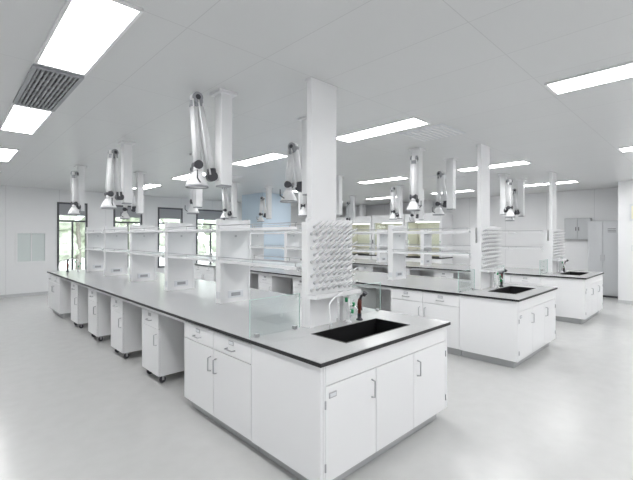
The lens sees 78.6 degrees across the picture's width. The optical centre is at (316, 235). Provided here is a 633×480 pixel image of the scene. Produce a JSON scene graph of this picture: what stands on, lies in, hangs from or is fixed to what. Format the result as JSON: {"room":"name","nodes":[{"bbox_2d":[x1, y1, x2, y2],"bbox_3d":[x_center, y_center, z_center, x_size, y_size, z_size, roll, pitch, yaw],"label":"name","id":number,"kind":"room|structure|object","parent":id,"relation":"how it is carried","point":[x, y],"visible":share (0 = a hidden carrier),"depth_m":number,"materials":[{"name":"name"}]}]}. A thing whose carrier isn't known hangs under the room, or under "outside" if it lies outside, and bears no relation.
{"room":"laboratory","nodes":[
{"label":"laboratory","id":0,"kind":"room"},
{"bbox_2d":[0,185,306,294],"bbox_3d":[-4.867,0.150,13.237,14.600,2.900,0.200,0,0,-44],"label":"wall","id":1,"kind":"structure","parent":0,"point":[28,209],"depth_m":10.57,"materials":[{"name":"white paint"}]},
{"bbox_2d":[0,291,47,297],"bbox_3d":[-4.793,1.560,13.159,14.600,0.080,0.015,0,0,-44],"label":"baseboard","id":2,"kind":"structure","parent":1,"relation":"attached to","point":[44,292],"depth_m":10.27,"materials":[{"name":"grey"}]},
{"bbox_2d":[15,231,46,263],"bbox_3d":[-7.682,0.305,10.422,0.700,0.850,0.095,0,0,-44],"label":"window","id":3,"kind":"structure","parent":1,"relation":"in","point":[30,247],"depth_m":10.41,"materials":[{"name":"white glass"}]},
{"bbox_2d":[57,202,87,270],"bbox_3d":[-6.995,0.050,11.086,0.750,2.000,0.095,0,0,-44],"label":"window","id":4,"kind":"structure","parent":1,"relation":"in","point":[63,208],"depth_m":10.99,"materials":[{"name":"grey metal"}]},
{"bbox_2d":[113,205,141,266],"bbox_3d":[-5.917,0.050,12.128,0.850,2.000,0.095,0,0,-44],"label":"window","id":5,"kind":"structure","parent":1,"relation":"in","point":[117,212],"depth_m":12.11,"materials":[{"name":"grey"}]},
{"bbox_2d":[158,207,182,267],"bbox_3d":[-4.946,0.050,13.066,0.850,2.000,0.095,0,0,-44],"label":"window","id":6,"kind":"structure","parent":1,"relation":"in","point":[163,213],"depth_m":12.96,"materials":[{"name":"grey"}]},
{"bbox_2d":[196,209,224,262],"bbox_3d":[-3.868,0.050,14.109,1.150,2.000,0.095,0,0,-44],"label":"window","id":7,"kind":"structure","parent":1,"relation":"in","point":[204,214],"depth_m":13.95,"materials":[{"name":"grey"}]},
{"bbox_2d":[242,192,290,259],"bbox_3d":[-1.595,0.150,12.297,1.120,2.900,1.120,0,0,-44],"label":"wall","id":8,"kind":"structure","parent":0,"point":[281,212],"depth_m":11.89,"materials":[{"name":"blue paint"}]},
{"bbox_2d":[0,0,632,206],"bbox_3d":[0.554,-1.375,7.628,15.000,0.150,15.800,0,0,-44],"label":"ceiling","id":9,"kind":"structure","parent":0,"point":[480,69],"depth_m":3.46,"materials":[{"name":"paint"}]},
{"bbox_2d":[0,147,18,161],"bbox_3d":[-5.016,-1.292,6.139,0.340,0.016,1.240,0,0,-44],"label":"ceiling light panel","id":10,"kind":"object","parent":9,"relation":"in","point":[6,154],"depth_m":6.04,"materials":[{"name":"white plastic"}]},
{"bbox_2d":[0,103,53,134],"bbox_3d":[-3.278,-1.292,4.341,0.340,0.016,1.240,0,0,-44],"label":"ceiling light panel","id":11,"kind":"object","parent":9,"relation":"in","point":[19,118],"depth_m":4.28,"materials":[{"name":"white plastic"}]},
{"bbox_2d":[13,64,83,111],"bbox_3d":[-2.417,-1.290,3.450,0.340,0.020,1.160,0,0,-44],"label":"ceiling vent","id":12,"kind":"object","parent":9,"relation":"in","point":[45,88],"visible":1,"depth_m":3.36,"materials":[{"name":"grey metal"}]},
{"bbox_2d":[67,165,86,214],"bbox_3d":[-4.356,-0.841,7.077,0.248,0.918,0.448,0,0,-12],"label":"fume extraction arm","id":13,"kind":"object","parent":9,"relation":"hanging from","point":[78,176],"visible":1,"depth_m":7.02},
{"bbox_2d":[34,0,143,75],"bbox_3d":[-1.541,-1.292,2.544,0.340,0.016,1.240,0,0,-44],"label":"ceiling light panel","id":14,"kind":"object","parent":9,"relation":"in","point":[83,32],"depth_m":2.45,"materials":[{"name":"white plastic"}]},
{"bbox_2d":[100,140,135,208],"bbox_3d":[-2.692,-0.831,5.265,0.231,0.938,0.480,0,0,26],"label":"fume extraction arm","id":15,"kind":"object","parent":9,"relation":"hanging from","point":[123,193],"visible":1,"depth_m":5.26},
{"bbox_2d":[120,171,145,218],"bbox_3d":[-3.741,-0.821,7.884,0.508,0.958,0.248,0,0,-12],"label":"fume extraction arm","id":16,"kind":"object","parent":9,"relation":"hanging from","point":[138,208],"visible":0.71,"depth_m":7.86},
{"bbox_2d":[133,184,161,189],"bbox_3d":[-4.460,-1.292,10.153,0.340,0.016,1.240,0,0,-44],"label":"ceiling light panel","id":17,"kind":"object","parent":9,"relation":"in","point":[146,186],"depth_m":10.07,"materials":[{"name":"white plastic"}]},
{"bbox_2d":[171,172,205,179],"bbox_3d":[-2.722,-1.292,8.356,0.340,0.016,1.240,0,0,-44],"label":"ceiling light panel","id":18,"kind":"object","parent":9,"relation":"in","point":[183,177],"depth_m":8.52,"materials":[{"name":"white plastic"}]},
{"bbox_2d":[186,153,204,213],"bbox_3d":[-1.948,-0.831,6.232,0.242,0.938,0.450,0,0,-44],"label":"fume extraction arm","id":19,"kind":"object","parent":9,"relation":"hanging from","point":[196,195],"visible":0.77,"depth_m":6.10},
{"bbox_2d":[185,88,237,188],"bbox_3d":[-0.952,-0.861,3.451,0.432,0.878,0.226,0,0,-44],"label":"fume extraction arm","id":20,"kind":"object","parent":9,"relation":"hanging from","point":[221,173],"visible":1,"depth_m":3.44},
{"bbox_2d":[220,182,238,218],"bbox_3d":[-2.124,-0.861,9.383,0.432,0.878,0.226,0,0,-44],"label":"fume extraction arm","id":21,"kind":"object","parent":9,"relation":"hanging from","point":[233,212],"visible":0.8,"depth_m":9.38},
{"bbox_2d":[232,152,286,165],"bbox_3d":[-0.985,-1.292,6.558,0.340,0.016,1.240,0,0,-44],"label":"ceiling light panel","id":22,"kind":"object","parent":9,"relation":"in","point":[269,156],"depth_m":6.51,"materials":[{"name":"white plastic"}]},
{"bbox_2d":[257,186,273,221],"bbox_3d":[-1.367,-0.841,10.248,0.479,0.918,0.229,0,0,27],"label":"fume extraction arm","id":23,"kind":"object","parent":9,"relation":"hanging from","point":[267,208],"visible":1,"depth_m":10.18},
{"bbox_2d":[280,115,306,202],"bbox_3d":[-0.195,-0.841,4.316,0.479,0.918,0.229,0,0,27],"label":"fume extraction arm","id":24,"kind":"object","parent":9,"relation":"hanging from","point":[293,158],"visible":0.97,"depth_m":4.30},
{"bbox_2d":[298,169,306,215],"bbox_3d":[-0.260,-0.841,7.559,0.248,0.918,0.448,0,0,-12],"label":"fume extraction arm","id":25,"kind":"object","parent":9,"relation":"hanging from","point":[301,199],"visible":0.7,"depth_m":7.41},
{"bbox_2d":[336,175,344,215],"bbox_3d":[0.355,-0.821,8.366,0.508,0.958,0.248,0,0,-12],"label":"fume extraction arm","id":26,"kind":"object","parent":9,"relation":"hanging from","point":[338,177],"visible":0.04,"depth_m":8.34},
{"bbox_2d":[346,196,356,221],"bbox_3d":[1.103,-0.831,12.659,0.242,0.938,0.450,0,0,-44],"label":"fume extraction arm","id":27,"kind":"object","parent":9,"relation":"hanging from","point":[350,211],"visible":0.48,"depth_m":12.52},
{"bbox_2d":[367,196,396,199],"bbox_3d":[2.239,-1.292,13.151,0.340,0.016,1.240,0,0,-44],"label":"ceiling light panel","id":28,"kind":"object","parent":9,"relation":"in","point":[390,196],"depth_m":13.29,"materials":[{"name":"white plastic"}]},
{"bbox_2d":[336,116,429,142],"bbox_3d":[0.753,-1.292,4.761,0.340,0.016,1.240,0,0,-44],"label":"ceiling light panel","id":29,"kind":"object","parent":9,"relation":"in","point":[411,122],"depth_m":4.68,"materials":[{"name":"white plastic"}]},
{"bbox_2d":[357,176,408,183],"bbox_3d":[1.517,-1.292,8.977,0.340,0.016,1.240,0,0,-44],"label":"ceiling light panel","id":30,"kind":"object","parent":9,"relation":"in","point":[399,177],"depth_m":8.96,"materials":[{"name":"white plastic"}]},
{"bbox_2d":[389,185,404,219],"bbox_3d":[2.043,-0.861,9.935,0.432,0.878,0.226,0,0,-44],"label":"fume extraction arm","id":31,"kind":"object","parent":9,"relation":"hanging from","point":[398,212],"visible":1,"depth_m":9.94},
{"bbox_2d":[406,147,425,210],"bbox_3d":[1.459,-0.831,5.690,0.231,0.938,0.480,0,0,26],"label":"fume extraction arm","id":32,"kind":"object","parent":9,"relation":"hanging from","point":[416,160],"visible":1,"depth_m":5.61},
{"bbox_2d":[409,189,425,222],"bbox_3d":[2.801,-0.841,10.800,0.479,0.918,0.229,0,0,27],"label":"fume extraction arm","id":33,"kind":"object","parent":9,"relation":"hanging from","point":[420,215],"visible":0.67,"depth_m":10.72},
{"bbox_2d":[399,123,465,141],"bbox_3d":[1.462,-1.293,4.890,0.600,0.014,0.600,0,0,-44],"label":"ceiling vent","id":34,"kind":"object","parent":9,"relation":"in","point":[438,131],"visible":1,"depth_m":4.84,"materials":[{"name":"white metal"}]},
{"bbox_2d":[432,158,458,215],"bbox_3d":[2.204,-0.831,6.657,0.242,0.938,0.450,0,0,-44],"label":"fume extraction arm","id":35,"kind":"object","parent":9,"relation":"hanging from","point":[449,199],"visible":1,"depth_m":6.53},
{"bbox_2d":[427,174,465,178],"bbox_3d":[2.831,-1.293,8.438,0.600,0.014,0.600,0,0,-44],"label":"ceiling vent","id":36,"kind":"object","parent":9,"relation":"in","point":[445,175],"visible":0.45,"depth_m":8.39,"materials":[{"name":"white metal"}]},
{"bbox_2d":[430,189,474,193],"bbox_3d":[3.976,-1.292,11.354,0.340,0.016,1.240,0,0,-44],"label":"ceiling light panel","id":37,"kind":"object","parent":9,"relation":"in","point":[469,189],"depth_m":11.17,"materials":[{"name":"white plastic"}]},
{"bbox_2d":[456,160,530,171],"bbox_3d":[3.255,-1.292,7.180,0.340,0.016,1.240,0,0,-44],"label":"ceiling light panel","id":38,"kind":"object","parent":9,"relation":"in","point":[521,162],"depth_m":7.07,"materials":[{"name":"white plastic"}]},
{"bbox_2d":[498,173,516,217],"bbox_3d":[3.963,-0.841,8.053,0.248,0.918,0.448,0,0,-12],"label":"fume extraction arm","id":39,"kind":"object","parent":9,"relation":"hanging from","point":[506,185],"visible":1,"depth_m":8.01},
{"bbox_2d":[505,179,526,220],"bbox_3d":[4.578,-0.821,8.861,0.508,0.958,0.248,0,0,-12],"label":"fume extraction arm","id":40,"kind":"object","parent":9,"relation":"hanging from","point":[520,206],"visible":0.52,"depth_m":8.84},
{"bbox_2d":[525,180,578,186],"bbox_3d":[5.714,-1.292,9.556,0.340,0.016,1.240,0,0,-44],"label":"ceiling light panel","id":41,"kind":"object","parent":9,"relation":"in","point":[572,181],"depth_m":9.49,"materials":[{"name":"white plastic"}]},
{"bbox_2d":[544,61,632,94],"bbox_3d":[2.490,-1.292,2.963,0.340,0.016,1.240,0,0,-44],"label":"ceiling light panel","id":42,"kind":"object","parent":9,"relation":"in","point":[622,71],"depth_m":3.17,"materials":[{"name":"white plastic"}]},
{"bbox_2d":[617,146,632,151],"bbox_3d":[4.992,-1.292,5.382,0.340,0.016,1.240,0,0,-44],"label":"ceiling light panel","id":43,"kind":"object","parent":9,"relation":"in","point":[630,148],"depth_m":5.75,"materials":[{"name":"white plastic"}]},
{"bbox_2d":[0,294,632,479],"bbox_3d":[0.554,1.675,7.628,15.000,0.150,15.800,0,0,-44],"label":"floor","id":44,"kind":"structure","parent":0,"point":[72,406],"depth_m":3.39,"materials":[{"name":"plastic"}]},
{"bbox_2d":[71,283,88,327],"bbox_3d":[-4.081,1.218,6.959,0.556,0.765,0.480,0,0,-44],"label":"base cabinet","id":45,"kind":"object","parent":44,"relation":"on","point":[79,294],"visible":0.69,"depth_m":6.69,"materials":[{"name":"white"}]},
{"bbox_2d":[88,289,110,340],"bbox_3d":[-3.282,1.218,6.132,0.556,0.765,0.480,0,0,-44],"label":"base cabinet","id":46,"kind":"object","parent":44,"relation":"on","point":[99,304],"visible":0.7,"depth_m":5.88,"materials":[{"name":"white"}]},
{"bbox_2d":[111,297,141,358],"bbox_3d":[-2.483,1.218,5.305,0.556,0.765,0.480,0,0,-44],"label":"base cabinet","id":47,"kind":"object","parent":44,"relation":"on","point":[126,318],"visible":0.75,"depth_m":5.06,"materials":[{"name":"white metal"}]},
{"bbox_2d":[142,308,183,382],"bbox_3d":[-1.683,1.218,4.479,0.556,0.765,0.480,0,0,-44],"label":"base cabinet","id":48,"kind":"object","parent":44,"relation":"on","point":[162,336],"visible":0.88,"depth_m":4.25,"materials":[{"name":"white metal"}]},
{"bbox_2d":[47,77,450,479],"bbox_3d":[-2.279,0.150,5.811,1.631,2.900,8.316,0,0,-44],"label":"lab bench","id":49,"kind":"object","parent":44,"relation":"on","point":[321,386],"visible":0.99,"depth_m":3.20,"materials":[{"name":"grey metal"}]},
{"bbox_2d":[58,258,81,270],"bbox_3d":[-5.167,0.610,8.093,0.102,0.280,0.470,0,0,34],"label":"faucet","id":50,"kind":"object","parent":49,"relation":"on","point":[68,266],"depth_m":8.10,"materials":[{"name":"white"}]},
{"bbox_2d":[85,219,337,317],"bbox_3d":[-2.361,0.280,5.911,0.480,0.940,6.962,0,0,-44],"label":"shelf","id":51,"kind":"object","parent":49,"relation":"attached to","point":[107,251],"depth_m":5.31,"materials":[{"name":"white metal"}]},
{"bbox_2d":[329,292,357,328],"bbox_3d":[0.195,0.610,3.193,0.102,0.280,0.470,0,0,34],"label":"faucet","id":52,"kind":"object","parent":49,"relation":"on","point":[347,324],"depth_m":3.28,"materials":[{"name":"white metal"}]},
{"bbox_2d":[250,273,258,288],"bbox_3d":[-1.723,1.218,9.239,0.556,0.765,0.480,0,0,-44],"label":"base cabinet","id":53,"kind":"object","parent":44,"relation":"on","point":[253,277],"visible":0.02,"depth_m":9.14,"materials":[{"name":"white metal"}]},
{"bbox_2d":[258,274,290,293],"bbox_3d":[-0.923,1.218,8.412,0.556,0.765,0.480,0,0,-44],"label":"base cabinet","id":54,"kind":"object","parent":44,"relation":"on","point":[277,284],"visible":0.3,"depth_m":8.25,"materials":[{"name":"white"}]},
{"bbox_2d":[293,278,301,296],"bbox_3d":[-0.124,1.218,7.585,0.556,0.765,0.480,0,0,-44],"label":"base cabinet","id":55,"kind":"object","parent":44,"relation":"on","point":[297,283],"visible":0.15,"depth_m":7.49,"materials":[{"name":"white"}]},
{"bbox_2d":[338,285,375,308],"bbox_3d":[0.675,1.218,6.758,0.556,0.765,0.480,0,0,-44],"label":"base cabinet","id":56,"kind":"object","parent":44,"relation":"on","point":[369,301],"visible":0.15,"depth_m":6.60,"materials":[{"name":"white"}]},
{"bbox_2d":[344,204,371,258],"bbox_3d":[1.919,0.150,16.076,0.856,2.900,1.450,0,0,-44],"label":"fume hood","id":57,"kind":"object","parent":44,"relation":"on","point":[362,221],"visible":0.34,"depth_m":16.00,"materials":[{"name":"white"}]},
{"bbox_2d":[359,266,383,272],"bbox_3d":[1.507,1.218,10.761,0.556,0.765,0.480,0,0,-44],"label":"base cabinet","id":58,"kind":"object","parent":44,"relation":"on","point":[361,268],"visible":0.2,"depth_m":10.59,"materials":[{"name":"white metal"}]},
{"bbox_2d":[195,144,557,367],"bbox_3d":[0.079,0.150,8.091,1.631,2.900,8.316,0,0,-44],"label":"lab bench","id":59,"kind":"object","parent":44,"relation":"on","point":[500,323],"visible":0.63,"depth_m":5.47,"materials":[{"name":"grey metal"}]},
{"bbox_2d":[250,225,476,287],"bbox_3d":[-0.003,0.280,8.190,0.480,0.940,6.962,0,0,-44],"label":"shelf","id":60,"kind":"object","parent":59,"relation":"attached to","point":[396,251],"depth_m":6.69,"materials":[{"name":"white metal"}]},
{"bbox_2d":[496,269,502,288],"bbox_3d":[2.554,0.610,5.472,0.102,0.280,0.470,0,0,34],"label":"faucet","id":61,"kind":"object","parent":59,"relation":"on","point":[497,287],"depth_m":5.58,"materials":[{"name":"white"}]},
{"bbox_2d":[372,202,404,259],"bbox_3d":[2.961,0.150,14.997,0.856,2.900,1.450,0,0,-44],"label":"fume hood","id":62,"kind":"object","parent":44,"relation":"on","point":[379,221],"visible":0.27,"depth_m":15.15,"materials":[{"name":"white metal"}]},
{"bbox_2d":[406,269,419,275],"bbox_3d":[2.306,1.218,9.934,0.556,0.765,0.480,0,0,-44],"label":"base cabinet","id":63,"kind":"object","parent":44,"relation":"on","point":[408,271],"visible":0.02,"depth_m":9.70,"materials":[{"name":"white metal"}]},
{"bbox_2d":[405,200,452,263],"bbox_3d":[4.004,0.150,13.919,0.856,2.900,1.450,0,0,-44],"label":"fume hood","id":64,"kind":"object","parent":44,"relation":"on","point":[430,221],"visible":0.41,"depth_m":13.80,"materials":[{"name":"white metal"}]},
{"bbox_2d":[434,271,463,278],"bbox_3d":[3.105,1.218,9.107,0.556,0.765,0.480,0,0,-44],"label":"base cabinet","id":65,"kind":"object","parent":44,"relation":"on","point":[453,275],"visible":0.18,"depth_m":8.93,"materials":[{"name":"white metal"}]},
{"bbox_2d":[300,171,603,323],"bbox_3d":[2.509,0.150,10.440,1.631,2.900,8.316,0,0,-44],"label":"lab bench","id":66,"kind":"object","parent":44,"relation":"on","point":[579,294],"visible":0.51,"depth_m":7.82,"materials":[{"name":"grey metal"}]},
{"bbox_2d":[352,229,548,272],"bbox_3d":[2.427,0.280,10.539,0.480,0.940,6.962,0,0,-44],"label":"shelf","id":67,"kind":"object","parent":66,"relation":"attached to","point":[382,238],"depth_m":9.93,"materials":[{"name":"white metal"}]},
{"bbox_2d":[561,259,565,271],"bbox_3d":[4.984,0.610,7.821,0.102,0.280,0.470,0,0,34],"label":"faucet","id":68,"kind":"object","parent":66,"relation":"on","point":[562,260],"depth_m":7.97,"materials":[{"name":"white"}]},
{"bbox_2d":[588,220,617,297],"bbox_3d":[7.680,0.600,10.310,0.586,2.000,0.650,0,0,-44],"label":"storage cabinet","id":69,"kind":"object","parent":44,"relation":"on","point":[602,235],"visible":0.87,"depth_m":10.09,"materials":[{"name":"grey metal"}]},
{"bbox_2d":[340,187,617,270],"bbox_3d":[5.805,0.150,12.843,0.200,2.900,15.600,0,0,-44],"label":"wall","id":70,"kind":"structure","parent":0,"point":[596,204],"depth_m":11.86,"materials":[{"name":"white paint"}]},
{"bbox_2d":[565,218,591,239],"bbox_3d":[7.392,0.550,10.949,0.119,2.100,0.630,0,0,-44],"label":"wall cabinet","id":71,"kind":"object","parent":70,"relation":"attached to","point":[575,228],"visible":0.76,"depth_m":10.92,"materials":[{"name":"grey plastic"}]},
{"bbox_2d":[618,180,632,300],"bbox_3d":[9.177,0.150,8.203,1.400,2.900,4.240,0,0,-44],"label":"wall","id":72,"kind":"structure","parent":0,"point":[625,188],"depth_m":9.14,"materials":[{"name":"white paint"}]},
{"bbox_2d":[618,300,632,304],"bbox_3d":[8.669,1.560,7.712,0.015,0.080,4.240,0,0,-44],"label":"baseboard","id":73,"kind":"structure","parent":72,"relation":"attached to","point":[619,301],"depth_m":9.13,"materials":[{"name":"grey"}]},
{"bbox_2d":[630,204,632,220],"bbox_3d":[7.417,-0.550,8.992,0.035,0.400,0.220,0,0,-44],"label":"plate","id":74,"kind":"object","parent":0,"point":[631,205],"depth_m":9.03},
{"label":"outside","id":75,"kind":"structure","parent":0,"visible":0},
{"bbox_2d":[59,252,215,270],"bbox_3d":[-14.780,2.150,26.082,45.000,0.100,31.950,0,0,-44],"label":"ground","id":76,"kind":"structure","parent":75,"point":[63,264],"depth_m":30.67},
{"bbox_2d":[59,229,76,261],"bbox_3d":[-11.576,0.208,16.535,2.325,3.796,2.108,0,0,-44],"label":"tree","id":77,"kind":"object","parent":76,"relation":"on","point":[63,232],"visible":0.04,"depth_m":16.37,"materials":[{"name":"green plant"}]},
{"bbox_2d":[59,215,84,269],"bbox_3d":[-10.694,0.166,17.113,2.522,3.880,2.433,0,0,-44],"label":"tree","id":78,"kind":"object","parent":76,"relation":"on","point":[78,227],"visible":0.31,"depth_m":16.45,"materials":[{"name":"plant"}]},
{"bbox_2d":[115,217,139,226],"bbox_3d":[-9.304,0.334,18.685,2.389,3.545,2.255,0,0,-44],"label":"tree","id":79,"kind":"object","parent":76,"relation":"on","point":[116,218],"visible":0.07,"depth_m":19.01,"materials":[{"name":"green plant"}]},
{"bbox_2d":[159,218,206,254],"bbox_3d":[-6.816,0.157,18.770,2.427,3.900,2.575,0,0,-44],"label":"tree","id":80,"kind":"object","parent":76,"relation":"on","point":[201,246],"visible":0.14,"depth_m":17.92,"materials":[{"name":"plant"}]},
{"bbox_2d":[201,220,215,251],"bbox_3d":[-4.651,0.541,19.804,2.488,3.131,2.329,0,0,-44],"label":"tree","id":81,"kind":"object","parent":76,"relation":"on","point":[213,235],"visible":0.09,"depth_m":18.76,"materials":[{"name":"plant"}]}
]}

